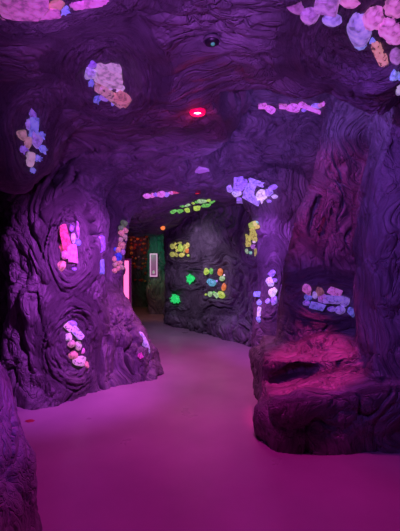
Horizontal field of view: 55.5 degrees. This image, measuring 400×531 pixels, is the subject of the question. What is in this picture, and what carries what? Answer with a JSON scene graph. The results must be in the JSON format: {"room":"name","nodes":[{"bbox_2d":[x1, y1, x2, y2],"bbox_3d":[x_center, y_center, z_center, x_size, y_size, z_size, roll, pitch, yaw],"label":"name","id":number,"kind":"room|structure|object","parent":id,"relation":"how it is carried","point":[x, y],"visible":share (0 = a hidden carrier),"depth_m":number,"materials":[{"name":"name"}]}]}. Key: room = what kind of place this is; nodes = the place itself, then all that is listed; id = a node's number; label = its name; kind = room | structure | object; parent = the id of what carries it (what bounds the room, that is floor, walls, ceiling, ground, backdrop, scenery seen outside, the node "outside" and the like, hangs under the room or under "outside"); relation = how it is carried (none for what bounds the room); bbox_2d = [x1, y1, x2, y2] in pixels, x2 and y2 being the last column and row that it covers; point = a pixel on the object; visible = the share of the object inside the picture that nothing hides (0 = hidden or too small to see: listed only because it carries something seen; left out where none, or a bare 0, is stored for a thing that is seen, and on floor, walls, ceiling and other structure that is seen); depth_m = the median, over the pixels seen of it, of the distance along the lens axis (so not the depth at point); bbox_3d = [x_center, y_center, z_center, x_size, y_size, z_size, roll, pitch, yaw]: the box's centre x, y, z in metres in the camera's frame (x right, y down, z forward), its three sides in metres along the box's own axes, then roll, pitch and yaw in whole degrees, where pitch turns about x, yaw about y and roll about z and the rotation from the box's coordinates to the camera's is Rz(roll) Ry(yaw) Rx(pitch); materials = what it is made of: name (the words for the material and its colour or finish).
{"room":"artificial cave attraction","nodes":[
{"label":"artificial cave attraction","id":0,"kind":"room"},
{"bbox_2d":[0,190,7,361],"bbox_3d":[-2.459,0.100,5.257,1.336,2.720,12.561,0,1,-5],"label":"wall","id":1,"kind":"structure","parent":0,"point":[3,291],"depth_m":5.08,"materials":[{"name":"stone"}]},
{"bbox_2d":[124,238,147,306],"bbox_3d":[-1.592,0.222,11.564,1.640,2.144,0.177,0,1,0],"label":"wall","id":2,"kind":"structure","parent":0,"point":[138,287],"depth_m":11.55,"materials":[{"name":"black"}]},
{"bbox_2d":[146,235,164,313],"bbox_3d":[-1.136,0.251,10.561,0.687,2.136,1.135,0,1,0],"label":"wall","id":3,"kind":"structure","parent":0,"point":[155,299],"depth_m":10.07,"materials":[{"name":"paint"}]},
{"bbox_2d":[150,253,156,276],"bbox_3d":[-1.218,-0.012,10.013,0.194,0.609,0.112,0,1,0],"label":"framed sign","id":4,"kind":"object","parent":3,"relation":"attached to","point":[153,256],"visible":1,"depth_m":9.98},
{"bbox_2d":[0,0,399,239],"bbox_3d":[-0.263,-1.319,5.263,5.159,1.444,12.567,0,1,0],"label":"ceiling","id":5,"kind":"structure","parent":0,"point":[265,53],"depth_m":2.49,"materials":[{"name":"stone"}]},
{"bbox_2d":[0,0,48,20],"bbox_3d":[-0.814,-1.163,1.703,0.279,0.070,0.123,0,1,-9],"label":"slab","id":6,"kind":"object","parent":5,"relation":"attached to","point":[15,10],"visible":1,"depth_m":1.69,"materials":[{"name":"stone"}]},
{"bbox_2d":[0,98,71,193],"bbox_3d":[-1.509,-0.862,2.966,0.956,0.560,1.127,0,1,0],"label":"overhang","id":7,"kind":"object","parent":5,"relation":"attached to","point":[16,177],"visible":0.96,"depth_m":2.79,"materials":[{"name":"stone"}]},
{"bbox_2d":[16,130,26,140],"bbox_3d":[-1.266,-0.928,2.702,0.077,0.080,0.053,-1,2,-34],"label":"chunk","id":8,"kind":"object","parent":7,"relation":"attached to","point":[22,134],"visible":1,"depth_m":2.69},
{"bbox_2d":[20,145,28,154],"bbox_3d":[-1.270,-0.834,2.749,0.047,0.065,0.060,0,2,17],"label":"cluster","id":9,"kind":"object","parent":7,"relation":"attached to","point":[23,149],"visible":1,"depth_m":2.74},
{"bbox_2d":[25,118,29,129],"bbox_3d":[-1.237,-1.017,2.742,0.062,0.091,0.064,0,1,0],"label":"mineral nodule","id":10,"kind":"object","parent":7,"relation":"attached to","point":[27,123],"visible":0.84,"depth_m":2.72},
{"bbox_2d":[24,137,31,148],"bbox_3d":[-1.254,-0.890,2.765,0.060,0.090,0.060,0,1,0],"label":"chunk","id":11,"kind":"object","parent":7,"relation":"attached to","point":[28,143],"visible":0.91,"depth_m":2.75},
{"bbox_2d":[26,151,35,166],"bbox_3d":[-1.255,-0.788,2.815,0.087,0.106,0.063,1,2,44],"label":"chunk","id":12,"kind":"object","parent":7,"relation":"attached to","point":[30,160],"visible":1,"depth_m":2.81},
{"bbox_2d":[29,108,36,117],"bbox_3d":[-1.205,-1.095,2.735,0.046,0.080,0.059,1,2,28],"label":"rod","id":13,"kind":"object","parent":7,"relation":"attached to","point":[32,113],"visible":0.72,"depth_m":2.72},
{"bbox_2d":[28,117,38,136],"bbox_3d":[-1.213,-1.002,2.768,0.072,0.148,0.092,-1,2,-42],"label":"slab","id":14,"kind":"object","parent":7,"relation":"attached to","point":[34,121],"visible":0.85,"depth_m":2.75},
{"bbox_2d":[31,131,42,148],"bbox_3d":[-1.208,-0.933,2.808,0.086,0.131,0.103,1,2,35],"label":"chunk","id":15,"kind":"object","parent":7,"relation":"attached to","point":[37,140],"visible":0.82,"depth_m":2.78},
{"bbox_2d":[35,154,42,161],"bbox_3d":[-1.226,-0.811,2.878,0.053,0.054,0.060,0,2,18],"label":"cluster","id":16,"kind":"object","parent":7,"relation":"attached to","point":[38,158],"visible":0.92,"depth_m":2.87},
{"bbox_2d":[38,145,47,154],"bbox_3d":[-1.184,-0.875,2.868,0.044,0.065,0.070,0,2,18],"label":"cluster","id":17,"kind":"object","parent":7,"relation":"attached to","point":[42,148],"visible":0.98,"depth_m":2.86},
{"bbox_2d":[39,8,60,20],"bbox_3d":[-0.730,-1.175,1.766,0.172,0.057,0.058,0,1,0],"label":"slab","id":18,"kind":"object","parent":5,"relation":"attached to","point":[51,14],"visible":0.43,"depth_m":1.77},
{"bbox_2d":[49,0,64,9],"bbox_3d":[-0.659,-1.190,1.734,0.085,0.037,0.055,0,1,0],"label":"chunk","id":19,"kind":"object","parent":5,"relation":"attached to","point":[54,4],"visible":0.89,"depth_m":1.72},
{"bbox_2d":[61,5,69,15],"bbox_3d":[-0.633,-1.195,1.781,0.048,0.034,0.045,0,1,0],"label":"cluster","id":20,"kind":"object","parent":5,"relation":"attached to","point":[65,10],"visible":0.95,"depth_m":1.77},
{"bbox_2d":[69,0,84,10],"bbox_3d":[-0.557,-1.220,1.776,0.111,0.046,0.062,0,1,0],"label":"mineral nodule","id":21,"kind":"object","parent":5,"relation":"attached to","point":[79,5],"visible":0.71,"depth_m":1.76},
{"bbox_2d":[84,67,95,79],"bbox_3d":[-0.681,-1.182,2.344,0.064,0.064,0.140,-1,2,-27],"label":"chunk","id":22,"kind":"object","parent":5,"relation":"attached to","point":[90,73],"visible":0.87,"depth_m":2.30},
{"bbox_2d":[88,79,93,87],"bbox_3d":[-0.703,-1.176,2.452,0.038,0.038,0.085,-1,2,-29],"label":"cluster","id":23,"kind":"object","parent":5,"relation":"attached to","point":[91,82],"visible":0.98,"depth_m":2.44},
{"bbox_2d":[88,60,96,68],"bbox_3d":[-0.646,-1.196,2.265,0.055,0.035,0.084,-1,2,-43],"label":"mineral nodule","id":24,"kind":"object","parent":5,"relation":"attached to","point":[92,65],"visible":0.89,"depth_m":2.25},
{"bbox_2d":[84,0,108,8],"bbox_3d":[-0.459,-1.218,1.759,0.161,0.034,0.045,0,1,2],"label":"slab","id":25,"kind":"object","parent":5,"relation":"attached to","point":[88,4],"visible":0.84,"depth_m":1.75,"materials":[{"name":"stone"}]},
{"bbox_2d":[93,95,100,104],"bbox_3d":[-0.711,-1.146,2.620,0.047,0.039,0.120,-1,2,-20],"label":"cluster","id":26,"kind":"object","parent":5,"relation":"attached to","point":[96,99],"visible":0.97,"depth_m":2.60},
{"bbox_2d":[94,83,99,93],"bbox_3d":[-0.665,-1.156,2.487,0.054,0.043,0.111,0,1,0],"label":"chunk","id":27,"kind":"object","parent":5,"relation":"attached to","point":[96,87],"visible":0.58,"depth_m":2.46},
{"bbox_2d":[99,95,108,101],"bbox_3d":[-0.649,-1.141,2.582,0.070,0.034,0.095,-1,2,-37],"label":"chunk","id":28,"kind":"object","parent":5,"relation":"attached to","point":[101,97],"visible":0.64,"depth_m":2.58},
{"bbox_2d":[94,63,122,88],"bbox_3d":[-0.568,-1.187,2.361,0.182,0.100,0.192,0,2,-19],"label":"slab","id":29,"kind":"object","parent":5,"relation":"attached to","point":[109,75],"visible":0.84,"depth_m":2.33,"materials":[{"name":"stone"}]},
{"bbox_2d":[98,85,122,108],"bbox_3d":[-0.605,-1.151,2.565,0.076,0.078,0.287,1,2,21],"label":"rod","id":30,"kind":"object","parent":5,"relation":"attached to","point":[104,91],"visible":0.62,"depth_m":2.52,"materials":[{"name":"stone"}]},
{"bbox_2d":[113,90,131,107],"bbox_3d":[-0.523,-1.135,2.604,0.092,0.053,0.230,1,2,21],"label":"slab","id":31,"kind":"object","parent":5,"relation":"attached to","point":[123,99],"visible":0.98,"depth_m":2.57,"materials":[{"name":"stone"}]},
{"bbox_2d":[157,191,164,196],"bbox_3d":[-0.537,-0.986,5.242,0.091,0.081,0.126,1,2,41],"label":"chunk","id":32,"kind":"object","parent":5,"relation":"attached to","point":[160,193],"visible":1,"depth_m":5.22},
{"bbox_2d":[189,108,206,116],"bbox_3d":[-0.020,-1.226,3.002,0.150,0.070,0.150,0,1,0],"label":"ceiling lamp","id":33,"kind":"object","parent":5,"relation":"attached to","point":[197,112],"visible":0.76,"depth_m":2.97,"materials":[{"name":"red glass"}]},
{"bbox_2d":[195,166,208,173],"bbox_3d":[0.026,-1.262,5.045,0.195,0.080,0.196,-1,2,-39],"label":"rock","id":34,"kind":"object","parent":5,"relation":"attached to","point":[199,170],"visible":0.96,"depth_m":5.00,"materials":[{"name":"purple stone"}]},
{"bbox_2d":[196,169,207,173],"bbox_3d":[0.027,-1.242,5.044,0.174,0.003,0.174,-2,-9,0],"label":"grille","id":35,"kind":"object","parent":34,"relation":"attached to","point":[202,170],"depth_m":5.02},
{"bbox_2d":[203,33,220,46],"bbox_3d":[0.065,-1.216,2.060,0.098,0.061,0.098,0,1,0],"label":"ceiling sensor","id":36,"kind":"object","parent":5,"relation":"attached to","point":[212,39],"visible":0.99,"depth_m":2.03,"materials":[{"name":"black plastic"}]},
{"bbox_2d":[227,185,232,192],"bbox_3d":[0.444,-1.140,5.648,0.085,0.099,0.202,0,1,12],"label":"chunk","id":37,"kind":"object","parent":5,"relation":"attached to","point":[229,188],"visible":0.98,"depth_m":5.59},
{"bbox_2d":[232,191,241,196],"bbox_3d":[0.565,-1.095,5.716,0.160,0.124,0.205,-1,2,-36],"label":"chunk","id":38,"kind":"object","parent":5,"relation":"attached to","point":[234,193],"visible":0.74,"depth_m":5.65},
{"bbox_2d":[233,176,247,190],"bbox_3d":[0.580,-1.187,5.529,0.202,0.199,0.261,0,1,0],"label":"block","id":39,"kind":"object","parent":5,"relation":"attached to","point":[239,184],"visible":0.86,"depth_m":5.42,"materials":[{"name":"stone"}]},
{"bbox_2d":[258,103,266,108],"bbox_3d":[0.731,-1.856,4.419,0.106,0.058,0.078,0,1,12],"label":"rod","id":40,"kind":"object","parent":5,"relation":"attached to","point":[262,105],"visible":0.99,"depth_m":4.39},
{"bbox_2d":[265,105,275,113],"bbox_3d":[0.821,-1.821,4.435,0.131,0.085,0.097,0,1,0],"label":"chunk","id":41,"kind":"object","parent":5,"relation":"attached to","point":[270,109],"visible":1,"depth_m":4.41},
{"bbox_2d":[279,104,286,109],"bbox_3d":[0.961,-1.840,4.400,0.113,0.056,0.086,0,1,0],"label":"rod","id":42,"kind":"object","parent":5,"relation":"attached to","point":[281,106],"visible":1,"depth_m":4.38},
{"bbox_2d":[287,103,300,112],"bbox_3d":[1.078,-1.839,4.424,0.174,0.094,0.119,0,1,0],"label":"chunk","id":43,"kind":"object","parent":5,"relation":"attached to","point":[292,107],"visible":0.88,"depth_m":4.40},
{"bbox_2d":[287,2,303,14],"bbox_3d":[0.456,-1.218,1.787,0.136,0.045,0.055,-1,2,-36],"label":"chunk","id":44,"kind":"object","parent":5,"relation":"attached to","point":[296,9],"visible":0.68,"depth_m":1.78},
{"bbox_2d":[298,102,320,114],"bbox_3d":[1.272,-1.838,4.433,0.337,0.106,0.056,-1,2,-22],"label":"rod","id":45,"kind":"object","parent":5,"relation":"attached to","point":[303,105],"visible":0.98,"depth_m":4.42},
{"bbox_2d":[300,7,319,25],"bbox_3d":[0.528,-1.201,1.830,0.106,0.060,0.112,0,1,0],"label":"mineral nodule","id":46,"kind":"object","parent":5,"relation":"attached to","point":[308,16],"visible":0.87,"depth_m":1.80,"materials":[{"name":"stone"}]},
{"bbox_2d":[311,103,321,108],"bbox_3d":[1.343,-1.833,4.366,0.125,0.050,0.078,0,1,0],"label":"chunk","id":47,"kind":"object","parent":5,"relation":"attached to","point":[315,105],"visible":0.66,"depth_m":4.36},
{"bbox_2d":[314,0,340,16],"bbox_3d":[0.578,-1.189,1.730,0.119,0.079,0.097,0,1,16],"label":"slab","id":48,"kind":"object","parent":5,"relation":"attached to","point":[321,7],"visible":0.99,"depth_m":1.72,"materials":[{"name":"stone"}]},
{"bbox_2d":[322,14,341,26],"bbox_3d":[0.653,-1.223,1.889,0.102,0.054,0.085,0,1,0],"label":"plate","id":49,"kind":"object","parent":5,"relation":"attached to","point":[329,21],"visible":0.8,"depth_m":1.88,"materials":[{"name":"stone"}]},
{"bbox_2d":[340,0,360,8],"bbox_3d":[0.697,-1.208,1.746,0.103,0.039,0.060,0,1,0],"label":"chunk","id":50,"kind":"object","parent":5,"relation":"attached to","point":[351,4],"visible":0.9,"depth_m":1.74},
{"bbox_2d":[347,12,371,46],"bbox_3d":[0.798,-1.181,1.905,0.114,0.096,0.265,1,2,27],"label":"mineral nodule","id":51,"kind":"object","parent":5,"relation":"attached to","point":[359,36],"visible":0.8,"depth_m":1.87,"materials":[{"name":"stone"}]},
{"bbox_2d":[362,5,385,30],"bbox_3d":[0.801,-1.143,1.755,0.098,0.080,0.142,0,1,0],"label":"mineral nodule","id":52,"kind":"object","parent":5,"relation":"attached to","point":[373,17],"visible":1,"depth_m":1.73,"materials":[{"name":"stone"}]},
{"bbox_2d":[371,41,388,66],"bbox_3d":[0.991,-1.121,2.060,0.055,0.077,0.273,1,2,42],"label":"stone","id":53,"kind":"object","parent":5,"relation":"attached to","point":[382,59],"visible":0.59,"depth_m":2.01,"materials":[{"name":"stone"}]},
{"bbox_2d":[378,17,399,41],"bbox_3d":[0.896,-1.117,1.780,0.117,0.090,0.166,1,2,36],"label":"mineral nodule","id":54,"kind":"object","parent":5,"relation":"attached to","point":[389,29],"visible":0.76,"depth_m":1.76,"materials":[{"name":"stone"}]},
{"bbox_2d":[383,0,399,18],"bbox_3d":[0.841,-1.109,1.633,0.111,0.063,0.090,-1,2,-45],"label":"mineral nodule","id":55,"kind":"object","parent":5,"relation":"attached to","point":[391,7],"visible":1,"depth_m":1.62,"materials":[{"name":"stone"}]},
{"bbox_2d":[386,40,399,44],"bbox_3d":[0.943,-1.102,1.842,0.075,0.045,0.104,1,2,40],"label":"mineral nodule","id":56,"kind":"object","parent":5,"relation":"attached to","point":[391,42],"visible":0.42,"depth_m":1.85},
{"bbox_2d":[389,47,399,64],"bbox_3d":[1.036,-1.102,2.004,0.062,0.054,0.147,1,2,34],"label":"plate","id":57,"kind":"object","parent":5,"relation":"attached to","point":[394,54],"visible":0.99,"depth_m":1.97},
{"bbox_2d":[390,69,399,80],"bbox_3d":[1.086,-1.054,2.107,0.061,0.046,0.177,1,2,23],"label":"cluster","id":58,"kind":"object","parent":5,"relation":"attached to","point":[395,75],"visible":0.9,"depth_m":2.09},
{"bbox_2d":[396,85,399,95],"bbox_3d":[1.196,-1.058,2.277,0.039,0.045,0.132,1,2,26],"label":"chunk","id":59,"kind":"object","parent":5,"relation":"attached to","point":[398,87],"visible":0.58,"depth_m":2.28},
{"bbox_2d":[17,307,399,530],"bbox_3d":[-0.175,1.463,5.488,5.850,0.100,13.100,0,1,0],"label":"floor","id":60,"kind":"structure","parent":0,"point":[179,450],"depth_m":2.84,"materials":[{"name":"concrete"}]},
{"bbox_2d":[0,363,42,530],"bbox_3d":[-1.236,0.238,1.746,0.894,2.627,1.688,0,1,-8],"label":"rock outcrop","id":61,"kind":"object","parent":60,"relation":"on","point":[18,465],"visible":1,"depth_m":1.89,"materials":[{"name":"stone"}]},
{"bbox_2d":[0,157,163,409],"bbox_3d":[-1.466,0.152,4.714,1.464,2.681,2.054,1,2,37],"label":"rock pillar","id":62,"kind":"structure","parent":60,"relation":"on","point":[42,298],"depth_m":4.07,"materials":[{"name":"stone"}]},
{"bbox_2d":[57,261,65,270],"bbox_3d":[-1.476,0.008,4.055,0.083,0.116,0.080,1,2,34],"label":"chunk","id":63,"kind":"object","parent":62,"relation":"attached to","point":[61,265],"visible":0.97,"depth_m":4.03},
{"bbox_2d":[61,250,67,258],"bbox_3d":[-1.442,-0.116,4.064,0.086,0.099,0.072,0,1,0],"label":"mineral nodule","id":64,"kind":"object","parent":62,"relation":"attached to","point":[64,254],"visible":0.98,"depth_m":4.04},
{"bbox_2d":[59,224,70,251],"bbox_3d":[-1.437,-0.274,4.059,0.096,0.331,0.149,1,2,36],"label":"slab","id":65,"kind":"object","parent":62,"relation":"attached to","point":[65,239],"visible":0.92,"depth_m":4.02,"materials":[{"name":"stone"}]},
{"bbox_2d":[63,322,72,331],"bbox_3d":[-1.415,0.654,4.082,0.118,0.119,0.068,-1,2,-38],"label":"rod","id":66,"kind":"object","parent":62,"relation":"attached to","point":[67,326],"visible":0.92,"depth_m":4.06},
{"bbox_2d":[66,333,71,340],"bbox_3d":[-1.410,0.769,4.072,0.068,0.097,0.060,0,1,0],"label":"chunk","id":67,"kind":"object","parent":62,"relation":"attached to","point":[68,335],"visible":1,"depth_m":4.05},
{"bbox_2d":[67,340,75,347],"bbox_3d":[-1.374,0.840,4.073,0.064,0.087,0.097,1,2,28],"label":"chunk","id":68,"kind":"object","parent":62,"relation":"attached to","point":[72,343],"visible":1,"depth_m":4.05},
{"bbox_2d":[68,244,77,263],"bbox_3d":[-1.369,-0.122,4.097,0.107,0.218,0.076,0,2,-17],"label":"slab","id":69,"kind":"object","parent":62,"relation":"attached to","point":[72,249],"visible":0.93,"depth_m":4.07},
{"bbox_2d":[68,351,77,358],"bbox_3d":[-1.382,0.973,4.126,0.110,0.097,0.074,-1,2,-43],"label":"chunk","id":70,"kind":"object","parent":62,"relation":"attached to","point":[74,354],"visible":0.99,"depth_m":4.10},
{"bbox_2d":[68,320,77,326],"bbox_3d":[-1.379,0.630,4.112,0.057,0.086,0.118,1,2,45],"label":"plate","id":71,"kind":"object","parent":62,"relation":"attached to","point":[72,323],"visible":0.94,"depth_m":4.09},
{"bbox_2d":[71,233,75,243],"bbox_3d":[-1.367,-0.296,4.105,0.045,0.125,0.050,0,2,19],"label":"chunk","id":72,"kind":"object","parent":62,"relation":"attached to","point":[73,236],"visible":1,"depth_m":4.09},
{"bbox_2d":[71,326,83,339],"bbox_3d":[-1.335,0.729,4.121,0.151,0.160,0.058,-1,2,-26],"label":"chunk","id":73,"kind":"object","parent":62,"relation":"attached to","point":[76,332],"visible":0.92,"depth_m":4.10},
{"bbox_2d":[76,216,79,239],"bbox_3d":[-1.328,-0.406,4.123,0.058,0.260,0.039,1,2,32],"label":"rod","id":74,"kind":"object","parent":62,"relation":"attached to","point":[77,223],"visible":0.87,"depth_m":4.11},
{"bbox_2d":[72,356,85,365],"bbox_3d":[-1.330,1.056,4.185,0.177,0.117,0.084,-1,2,-44],"label":"chunk","id":75,"kind":"object","parent":62,"relation":"attached to","point":[80,361],"visible":0.96,"depth_m":4.16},
{"bbox_2d":[76,341,81,350],"bbox_3d":[-1.331,0.877,4.160,0.079,0.115,0.056,-1,2,-42],"label":"plate","id":76,"kind":"object","parent":62,"relation":"attached to","point":[78,343],"visible":0.91,"depth_m":4.14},
{"bbox_2d":[99,235,104,252],"bbox_3d":[-1.140,-0.244,4.422,0.044,0.213,0.118,1,2,20],"label":"slab","id":77,"kind":"object","parent":62,"relation":"attached to","point":[102,237],"visible":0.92,"depth_m":4.41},
{"bbox_2d":[100,259,104,273],"bbox_3d":[-1.143,0.021,4.442,0.030,0.198,0.090,0,1,12],"label":"rod","id":78,"kind":"object","parent":62,"relation":"attached to","point":[102,270],"visible":0.97,"depth_m":4.42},
{"bbox_2d":[115,252,121,260],"bbox_3d":[-1.137,-0.122,5.295,0.108,0.124,0.109,0,1,-17],"label":"chunk","id":79,"kind":"object","parent":62,"relation":"attached to","point":[118,255],"visible":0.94,"depth_m":5.27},
{"bbox_2d":[118,242,125,248],"bbox_3d":[-1.084,-0.285,5.269,0.078,0.110,0.133,1,2,33],"label":"chunk","id":80,"kind":"object","parent":62,"relation":"attached to","point":[121,245],"visible":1,"depth_m":5.23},
{"bbox_2d":[120,220,127,226],"bbox_3d":[-1.038,-0.574,5.187,0.068,0.098,0.119,1,2,43],"label":"chunk","id":81,"kind":"object","parent":62,"relation":"attached to","point":[124,223],"visible":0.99,"depth_m":5.16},
{"bbox_2d":[139,332,149,352],"bbox_3d":[-0.710,0.988,4.865,0.140,0.302,0.096,0,1,0],"label":"plate","id":82,"kind":"object","parent":62,"relation":"attached to","point":[145,343],"visible":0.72,"depth_m":4.83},
{"bbox_2d":[123,258,131,304],"bbox_3d":[-1.335,0.624,6.978,0.205,1.505,0.180,0,1,0],"label":"light panel","id":83,"kind":"object","parent":60,"relation":"on","point":[127,280],"visible":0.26,"depth_m":6.93,"materials":[{"name":"pink plastic"}]},
{"bbox_2d":[240,166,309,358],"bbox_3d":[1.005,0.041,5.668,0.799,2.820,1.079,0,1,-16],"label":"pier","id":84,"kind":"object","parent":60,"relation":"on","point":[276,219],"visible":0.68,"depth_m":5.40,"materials":[{"name":"stone"}]},
{"bbox_2d":[243,183,255,195],"bbox_3d":[0.719,-1.087,5.406,0.133,0.205,0.275,-1,2,-26],"label":"slab","id":85,"kind":"object","parent":84,"relation":"attached to","point":[249,190],"visible":0.88,"depth_m":5.37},
{"bbox_2d":[242,194,260,205],"bbox_3d":[0.764,-0.968,5.470,0.354,0.230,0.122,1,2,31],"label":"rod","id":86,"kind":"object","parent":84,"relation":"attached to","point":[252,199],"visible":0.69,"depth_m":5.46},
{"bbox_2d":[248,221,257,227],"bbox_3d":[0.790,-0.610,5.646,0.070,0.096,0.375,0,1,-6],"label":"slab","id":87,"kind":"object","parent":84,"relation":"attached to","point":[253,223],"visible":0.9,"depth_m":5.55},
{"bbox_2d":[248,178,263,186],"bbox_3d":[0.800,-1.157,5.285,0.251,0.147,0.063,1,2,28],"label":"rod","id":88,"kind":"object","parent":84,"relation":"attached to","point":[251,180],"visible":0.97,"depth_m":5.27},
{"bbox_2d":[253,291,260,296],"bbox_3d":[0.867,0.425,5.677,0.070,0.091,0.149,-1,2,-27],"label":"block","id":89,"kind":"object","parent":84,"relation":"attached to","point":[257,293],"visible":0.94,"depth_m":5.65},
{"bbox_2d":[257,306,261,315],"bbox_3d":[0.872,0.674,5.561,0.053,0.151,0.080,-1,2,-42],"label":"rod","id":90,"kind":"object","parent":84,"relation":"attached to","point":[258,308],"visible":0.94,"depth_m":5.54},
{"bbox_2d":[256,189,266,203],"bbox_3d":[0.862,-0.957,5.282,0.156,0.204,0.178,0,1,0],"label":"rock","id":91,"kind":"object","parent":84,"relation":"attached to","point":[260,195],"visible":0.98,"depth_m":5.26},
{"bbox_2d":[265,188,272,195],"bbox_3d":[0.949,-1.008,5.218,0.113,0.110,0.094,1,2,36],"label":"cluster","id":92,"kind":"object","parent":84,"relation":"attached to","point":[268,192],"visible":0.98,"depth_m":5.21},
{"bbox_2d":[266,277,273,286],"bbox_3d":[1.011,0.236,5.500,0.132,0.149,0.079,1,2,43],"label":"chunk","id":93,"kind":"object","parent":84,"relation":"attached to","point":[269,280],"visible":0.99,"depth_m":5.47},
{"bbox_2d":[268,270,275,276],"bbox_3d":[1.038,0.113,5.454,0.084,0.110,0.120,-1,2,-38],"label":"cluster","id":94,"kind":"object","parent":84,"relation":"attached to","point":[271,273],"visible":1,"depth_m":5.45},
{"bbox_2d":[268,287,276,296],"bbox_3d":[1.043,0.386,5.468,0.108,0.150,0.106,0,2,-17],"label":"chunk","id":95,"kind":"object","parent":84,"relation":"attached to","point":[272,292],"visible":1,"depth_m":5.42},
{"bbox_2d":[268,184,277,189],"bbox_3d":[0.996,-1.068,5.184,0.125,0.080,0.068,0,1,0],"label":"chunk","id":96,"kind":"object","parent":84,"relation":"attached to","point":[273,186],"visible":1,"depth_m":5.16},
{"bbox_2d":[271,296,276,304],"bbox_3d":[1.063,0.499,5.444,0.080,0.146,0.072,1,2,43],"label":"chunk","id":97,"kind":"object","parent":84,"relation":"attached to","point":[273,299],"visible":1,"depth_m":5.42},
{"bbox_2d":[273,94,364,342],"bbox_3d":[1.262,-0.171,4.251,0.883,3.313,1.114,0,1,-11],"label":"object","id":98,"kind":"object","parent":60,"relation":"on","point":[319,254],"visible":0.92,"depth_m":3.97,"materials":[{"name":"stone"}]},
{"bbox_2d":[302,284,311,294],"bbox_3d":[1.108,0.253,3.949,0.087,0.128,0.078,0,1,0],"label":"chunk","id":99,"kind":"object","parent":98,"relation":"attached to","point":[306,288],"visible":1,"depth_m":3.93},
{"bbox_2d":[304,294,311,300],"bbox_3d":[1.127,0.333,3.968,0.078,0.062,0.064,0,1,0],"label":"chunk","id":100,"kind":"object","parent":98,"relation":"attached to","point":[306,297],"visible":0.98,"depth_m":3.94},
{"bbox_2d":[309,301,325,310],"bbox_3d":[1.215,0.421,3.926,0.173,0.098,0.054,0,1,17],"label":"rod","id":101,"kind":"object","parent":98,"relation":"attached to","point":[313,305],"visible":1,"depth_m":3.91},
{"bbox_2d":[316,287,323,295],"bbox_3d":[1.243,0.271,3.930,0.081,0.102,0.070,0,1,0],"label":"chunk","id":102,"kind":"object","parent":98,"relation":"attached to","point":[319,290],"visible":1,"depth_m":3.91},
{"bbox_2d":[318,294,326,302],"bbox_3d":[1.267,0.336,3.929,0.087,0.101,0.076,0,1,0],"label":"chunk","id":103,"kind":"object","parent":98,"relation":"attached to","point":[320,298],"visible":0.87,"depth_m":3.91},
{"bbox_2d":[327,306,334,311],"bbox_3d":[1.357,0.452,3.929,0.091,0.063,0.037,0,1,0],"label":"chunk","id":104,"kind":"object","parent":98,"relation":"attached to","point":[332,308],"visible":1,"depth_m":3.92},
{"bbox_2d":[323,295,343,303],"bbox_3d":[1.374,0.354,3.931,0.239,0.093,0.076,0,1,-7],"label":"slab","id":105,"kind":"object","parent":98,"relation":"attached to","point":[330,299],"visible":0.94,"depth_m":3.90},
{"bbox_2d":[327,287,342,295],"bbox_3d":[1.396,0.280,3.945,0.175,0.124,0.065,0,1,-14],"label":"slab","id":106,"kind":"object","parent":98,"relation":"attached to","point":[334,291],"visible":0.92,"depth_m":3.92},
{"bbox_2d":[335,306,345,314],"bbox_3d":[1.452,0.461,3.941,0.116,0.093,0.075,0,1,0],"label":"chunk","id":107,"kind":"object","parent":98,"relation":"attached to","point":[340,310],"visible":1,"depth_m":3.92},
{"bbox_2d":[340,296,349,306],"bbox_3d":[1.500,0.374,3.950,0.116,0.114,0.058,0,1,-12],"label":"chunk","id":108,"kind":"object","parent":98,"relation":"attached to","point":[346,301],"visible":0.84,"depth_m":3.92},
{"bbox_2d":[347,307,354,316],"bbox_3d":[1.550,0.479,3.905,0.066,0.110,0.047,1,2,34],"label":"chunk","id":109,"kind":"object","parent":98,"relation":"attached to","point":[350,310],"visible":0.91,"depth_m":3.89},
{"bbox_2d":[249,327,399,454],"bbox_3d":[1.371,1.059,3.840,1.826,0.864,1.955,0,1,0],"label":"rock ledge","id":110,"kind":"object","parent":60,"relation":"on","point":[312,395],"visible":0.98,"depth_m":3.02,"materials":[{"name":"stone"}]},
{"bbox_2d":[162,204,257,346],"bbox_3d":[-0.236,0.105,8.656,1.146,2.579,5.889,-1,2,-20],"label":"wall","id":111,"kind":"structure","parent":0,"point":[216,238],"depth_m":7.28,"materials":[{"name":"stone"}]},
{"bbox_2d":[170,294,179,303],"bbox_3d":[-0.540,0.738,8.418,0.386,0.229,0.101,1,2,45],"label":"spiky mineral","id":112,"kind":"object","parent":111,"relation":"attached to","point":[175,298],"visible":1,"depth_m":8.38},
{"bbox_2d":[186,274,194,284],"bbox_3d":[-0.187,0.285,7.962,0.110,0.243,0.281,-1,2,-39],"label":"spiky mineral","id":113,"kind":"object","parent":111,"relation":"attached to","point":[190,278],"visible":1,"depth_m":7.94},
{"bbox_2d":[206,279,215,285],"bbox_3d":[0.233,0.336,7.463,0.231,0.154,0.109,1,2,43],"label":"chunk","id":114,"kind":"object","parent":111,"relation":"attached to","point":[211,282],"visible":1,"depth_m":7.42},
{"bbox_2d":[218,291,224,298],"bbox_3d":[0.408,0.564,7.272,0.104,0.135,0.196,-1,2,-45],"label":"chunk","id":115,"kind":"object","parent":111,"relation":"attached to","point":[221,294],"visible":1,"depth_m":7.23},
{"bbox_2d":[245,234,250,246],"bbox_3d":[0.839,-0.438,6.643,0.073,0.239,0.111,-1,2,-33],"label":"rod","id":116,"kind":"object","parent":111,"relation":"attached to","point":[248,241],"visible":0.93,"depth_m":6.61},
{"bbox_2d":[249,230,257,241],"bbox_3d":[0.944,-0.512,6.542,0.156,0.211,0.112,1,2,40],"label":"block","id":117,"kind":"object","parent":111,"relation":"on","point":[253,235],"visible":0.63,"depth_m":6.51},
{"bbox_2d":[349,101,399,378],"bbox_3d":[2.056,-0.121,2.311,0.954,3.293,6.569,0,1,-12],"label":"rock pillar","id":118,"kind":"structure","parent":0,"point":[374,215],"depth_m":3.15,"materials":[{"name":"stone"}]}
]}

